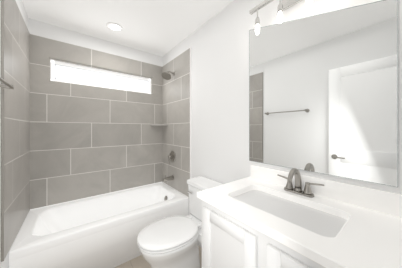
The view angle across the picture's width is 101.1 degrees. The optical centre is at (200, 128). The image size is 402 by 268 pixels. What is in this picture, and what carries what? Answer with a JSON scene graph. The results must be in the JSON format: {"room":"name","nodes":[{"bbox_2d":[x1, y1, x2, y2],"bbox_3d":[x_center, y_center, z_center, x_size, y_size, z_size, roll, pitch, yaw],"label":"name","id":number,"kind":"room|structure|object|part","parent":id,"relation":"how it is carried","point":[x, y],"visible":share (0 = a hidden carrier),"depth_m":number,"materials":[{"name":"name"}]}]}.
{"room":"bathroom","nodes":[
{"label":"bathroom","id":0,"kind":"room"},
{"bbox_2d":[0,0,27,267],"bbox_3d":[-1.075,0.068,0.690,0.140,2.440,2.792,0,0,-38],"label":"wall","id":1,"kind":"structure","parent":0,"point":[4,263],"depth_m":1.04,"materials":[{"name":"white paint"}]},
{"bbox_2d":[1,0,3,261],"bbox_3d":[-1.262,-0.072,1.052,0.013,1.830,0.006,0,0,-38],"label":"tile trim","id":2,"kind":"structure","parent":1,"relation":"attached to","point":[2,133],"depth_m":1.05,"materials":[{"name":"silver metal"}]},
{"bbox_2d":[0,77,13,88],"bbox_3d":[-0.999,-0.257,0.764,0.072,0.052,0.657,0,0,-38],"label":"towel rail","id":3,"kind":"object","parent":1,"relation":"attached to","point":[6,85],"visible":1,"depth_m":0.99,"materials":[{"name":"silver metal"}]},
{"bbox_3d":[-1.182,-0.257,1.005,0.064,0.028,0.028,0,0,-38],"label":"post","id":4,"kind":"part","parent":3,"relation":"part of","materials":[{"name":"silver metal"}]},
{"bbox_2d":[4,0,29,259],"bbox_3d":[-1.524,-0.072,1.385,0.012,1.830,0.840,0,0,-38],"label":"tile","id":5,"kind":"structure","parent":1,"relation":"attached to","point":[16,126],"depth_m":1.28,"materials":[{"name":"grey tile"}]},
{"bbox_2d":[28,18,162,77],"bbox_3d":[-1.248,-0.967,2.239,1.500,0.370,0.140,0,0,-38],"label":"wall","id":6,"kind":"structure","parent":0,"point":[45,30],"depth_m":2.04,"materials":[{"name":"white paint"}]},
{"bbox_2d":[30,34,161,78],"bbox_3d":[-1.201,-0.884,2.179,1.500,0.205,0.012,0,0,-38],"label":"wall tiles","id":7,"kind":"structure","parent":6,"relation":"attached to","point":[49,48],"depth_m":2.04,"materials":[{"name":"grey tile"}]},
{"bbox_2d":[50,58,150,78],"bbox_3d":[-1.220,-0.778,2.196,1.173,0.009,0.041,0,0,-38],"label":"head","id":8,"kind":"structure","parent":6,"relation":"attached to","point":[97,67],"depth_m":2.09},
{"bbox_2d":[22,0,233,56],"bbox_3d":[-0.430,-1.202,1.196,1.780,0.100,2.792,0,0,-38],"label":"ceiling","id":9,"kind":"structure","parent":0,"point":[162,28],"depth_m":1.71,"materials":[{"name":"white paint"}]},
{"bbox_2d":[106,22,122,31],"bbox_3d":[-0.977,-1.148,1.877,0.170,0.008,0.170,0,0,-38],"label":"recessed light","id":10,"kind":"object","parent":9,"relation":"in","point":[115,26],"visible":1,"depth_m":1.86,"materials":[{"name":"white paint"}]},
{"bbox_2d":[114,246,201,267],"bbox_3d":[-0.430,1.338,1.196,1.780,0.100,2.792,0,0,-38],"label":"floor","id":11,"kind":"structure","parent":0,"point":[140,261],"depth_m":1.58,"materials":[{"name":"tile"}]},
{"bbox_2d":[9,182,187,267],"bbox_3d":[-0.963,1.062,1.875,1.472,0.451,0.756,0,0,-38],"label":"bathtub","id":12,"kind":"object","parent":11,"relation":"on","point":[101,230],"visible":1,"depth_m":1.59,"materials":[{"name":"white ceramic"}]},
{"bbox_2d":[137,176,222,267],"bbox_3d":[-0.145,0.902,1.411,0.764,0.772,0.464,0,0,-38],"label":"toilet","id":13,"kind":"object","parent":11,"relation":"on","point":[172,242],"visible":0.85,"depth_m":1.29,"materials":[{"name":"white ceramic"}]},
{"bbox_3d":[-0.258,0.812,1.323,0.478,0.024,0.384,0,0,-38],"label":"lid","id":14,"kind":"part","parent":13,"relation":"part of","materials":[{"name":"white ceramic"}]},
{"bbox_3d":[-0.110,0.628,1.624,0.012,0.016,0.075,0,0,-38],"label":"lever","id":15,"kind":"part","parent":13,"relation":"part of","materials":[{"name":"silver metal"}]},
{"bbox_3d":[0.070,0.537,1.580,0.218,0.043,0.464,0,0,-38],"label":"tank lid","id":16,"kind":"part","parent":13,"relation":"part of","materials":[{"name":"white ceramic"}]},
{"bbox_2d":[197,165,401,267],"bbox_3d":[0.454,0.759,0.843,0.541,1.058,0.863,0,0,-38],"label":"bathroom vanity","id":17,"kind":"object","parent":11,"relation":"on","point":[262,217],"visible":1,"depth_m":0.76,"materials":[{"name":"white paint"}]},
{"bbox_3d":[0.127,0.491,0.842,0.019,0.058,0.234,0,0,-38],"label":"door rail","id":18,"kind":"part","parent":17,"relation":"part of","materials":[{"name":"white paint"}]},
{"bbox_3d":[0.131,0.807,0.845,0.010,0.579,0.238,0,0,-38],"label":"door panel","id":19,"kind":"part","parent":17,"relation":"part of","materials":[{"name":"white paint"}]},
{"bbox_3d":[0.284,0.807,0.641,0.019,0.691,0.058,0,0,-38],"label":"door stile","id":20,"kind":"part","parent":17,"relation":"part of","materials":[{"name":"white paint"}]},
{"bbox_2d":[277,167,324,197],"bbox_3d":[0.550,0.309,0.972,0.153,0.158,0.259,0,0,-38],"label":"faucet","id":21,"kind":"object","parent":17,"relation":"on","point":[288,191],"depth_m":0.98,"materials":[{"name":"silver metal"}]},
{"bbox_3d":[0.374,0.491,0.526,0.019,0.058,0.234,0,0,-38],"label":"door rail","id":22,"kind":"part","parent":17,"relation":"part of","materials":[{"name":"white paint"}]},
{"bbox_3d":[0.378,0.807,0.529,0.010,0.579,0.238,0,0,-38],"label":"door panel","id":23,"kind":"part","parent":17,"relation":"part of","materials":[{"name":"white paint"}]},
{"bbox_2d":[163,0,401,214],"bbox_3d":[0.215,0.068,1.702,0.140,2.440,2.792,0,0,-38],"label":"wall","id":24,"kind":"structure","parent":0,"point":[218,44],"depth_m":1.53,"materials":[{"name":"white paint"}]},
{"bbox_2d":[162,48,189,196],"bbox_3d":[-0.371,-0.072,2.326,0.012,1.830,0.782,0,0,-38],"label":"tile","id":25,"kind":"structure","parent":24,"relation":"attached to","point":[176,110],"depth_m":2.25,"materials":[{"name":"grey tile"}]},
{"bbox_2d":[161,71,174,79],"bbox_3d":[-0.445,-0.738,2.257,0.190,0.131,0.137,0,0,-38],"label":"shower head","id":26,"kind":"object","parent":25,"relation":"attached to","point":[165,75],"visible":1,"depth_m":2.24},
{"bbox_2d":[163,175,173,182],"bbox_3d":[-0.456,0.692,2.311,0.144,0.092,0.068,0,0,-38],"label":"tub spout","id":27,"kind":"object","parent":25,"relation":"attached to","point":[166,179],"visible":0.98,"depth_m":2.29,"materials":[{"name":"silver metal"}]},
{"bbox_2d":[168,151,175,164],"bbox_3d":[-0.430,0.409,2.332,0.075,0.191,0.170,0,0,-38],"label":"shower valve","id":28,"kind":"object","parent":25,"relation":"attached to","point":[172,156],"visible":1,"depth_m":2.31,"materials":[{"name":"silver metal"}]},
{"bbox_2d":[190,48,190,177],"bbox_3d":[-0.129,-0.072,2.017,0.013,1.830,0.004,0,0,-38],"label":"tile trim","id":29,"kind":"structure","parent":24,"relation":"attached to","point":[190,112],"depth_m":2.02,"materials":[{"name":"white paint"}]},
{"bbox_2d":[249,0,311,34],"bbox_3d":[0.586,-0.773,1.006,0.136,0.227,0.600,0,0,-38],"label":"sconce","id":30,"kind":"object","parent":24,"relation":"attached to","point":[284,5],"visible":1,"depth_m":1.10,"materials":[{"name":"white"}]},
{"bbox_2d":[255,17,259,25],"bbox_3d":[0.397,-0.756,1.163,0.032,0.042,0.032,0,0,-38],"label":"socket","id":31,"kind":"object","parent":30,"relation":"attached to","point":[257,21],"depth_m":1.15,"materials":[{"name":"white"}]},
{"bbox_3d":[0.397,-0.697,1.163,0.031,0.074,0.031,0,0,-38],"label":"bulb","id":32,"kind":"part","parent":30,"relation":"part of","materials":[{"name":"white glass"}]},
{"bbox_2d":[277,3,282,13],"bbox_3d":[0.496,-0.756,1.037,0.032,0.042,0.032,0,0,-38],"label":"socket","id":33,"kind":"object","parent":30,"relation":"attached to","point":[280,7],"depth_m":1.03,"materials":[{"name":"white"}]},
{"bbox_3d":[0.496,-0.697,1.037,0.031,0.074,0.031,0,0,-38],"label":"bulb","id":34,"kind":"part","parent":30,"relation":"part of","materials":[{"name":"white glass"}]},
{"bbox_3d":[0.631,-0.847,1.042,0.020,0.080,0.240,0,0,-38],"label":"plate","id":35,"kind":"part","parent":30,"relation":"part of","materials":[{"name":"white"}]},
{"bbox_3d":[0.594,-0.697,0.911,0.031,0.074,0.031,0,0,-38],"label":"bulb","id":36,"kind":"part","parent":30,"relation":"part of","materials":[{"name":"white glass"}]},
{"bbox_2d":[249,0,397,186],"bbox_3d":[0.637,-0.272,1.045,0.007,1.066,0.782,0,0,-38],"label":"mirror","id":37,"kind":"object","parent":24,"relation":"attached to","point":[323,93],"visible":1,"depth_m":0.93,"materials":[{"name":"clear glass"}]},
{"bbox_2d":[250,165,401,225],"bbox_3d":[0.664,0.338,0.997,0.020,0.100,0.845,0,0,-38],"label":"backsplash","id":38,"kind":"structure","parent":24,"relation":"attached to","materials":[{"name":"white stone"}]},
{"bbox_3d":[-1.248,0.383,2.239,1.500,1.810,0.140,0,0,-38],"label":"wall","id":39,"kind":"structure","parent":0,"visible":0},
{"bbox_2d":[30,79,161,208],"bbox_3d":[-1.201,0.161,2.179,1.500,1.365,0.012,0,0,-38],"label":"wall tiles","id":40,"kind":"structure","parent":39,"relation":"attached to","point":[87,141],"depth_m":2.04,"materials":[{"name":"grey tile"}]},
{"bbox_2d":[53,81,146,93],"bbox_3d":[-1.220,-0.525,2.196,1.173,0.009,0.041,0,0,-38],"label":"sill","id":41,"kind":"structure","parent":39,"relation":"attached to","point":[99,87],"depth_m":2.11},
{"bbox_2d":[51,60,150,93],"bbox_3d":[-1.247,-0.652,2.230,1.157,0.244,0.045,0,0,-38],"label":"window","id":42,"kind":"structure","parent":39,"relation":"in","point":[79,83],"depth_m":2.14,"materials":[{"name":"white glass"}]},
{"bbox_3d":[-1.247,-0.756,2.230,1.157,0.035,0.045,0,0,-38],"label":"window frame","id":43,"kind":"part","parent":42,"relation":"part of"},
{"bbox_3d":[-1.248,-0.733,2.232,1.087,0.012,0.025,0,0,-38],"label":"window sash","id":44,"kind":"part","parent":42,"relation":"part of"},
{"bbox_3d":[-1.247,-0.652,2.230,1.133,0.220,0.005,0,0,-38],"label":"window pane glow","id":45,"kind":"part","parent":42,"relation":"part of","materials":[{"name":"white glass"}]},
{"bbox_3d":[-1.248,-0.571,2.232,1.087,0.012,0.025,0,0,-38],"label":"window sash","id":46,"kind":"part","parent":42,"relation":"part of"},
{"bbox_2d":[151,124,167,125],"bbox_3d":[-0.633,-0.058,2.496,0.190,0.022,0.190,0,0,-38],"label":"corner shelf","id":47,"kind":"object","parent":39,"relation":"attached to","point":[159,124],"visible":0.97,"depth_m":2.45,"materials":[{"name":"grey ceramic"}]},
{"bbox_3d":[-1.776,-0.652,1.825,0.159,0.260,0.140,0,0,-38],"label":"wall","id":48,"kind":"structure","parent":0,"visible":0},
{"bbox_2d":[30,54,48,80],"bbox_3d":[-1.729,-0.652,1.765,0.159,0.260,0.012,0,0,-38],"label":"wall tiles","id":49,"kind":"structure","parent":48,"relation":"attached to","point":[39,67],"depth_m":1.76,"materials":[{"name":"grey tile"}]},
{"bbox_3d":[-0.724,-0.652,2.650,0.168,0.260,0.140,0,0,-38],"label":"wall","id":50,"kind":"structure","parent":0,"visible":0},
{"bbox_2d":[152,78,161,95],"bbox_3d":[-0.677,-0.652,2.590,0.168,0.260,0.012,0,0,-38],"label":"wall tiles","id":51,"kind":"structure","parent":50,"relation":"attached to","point":[156,86],"depth_m":2.57,"materials":[{"name":"grey tile"}]}
]}

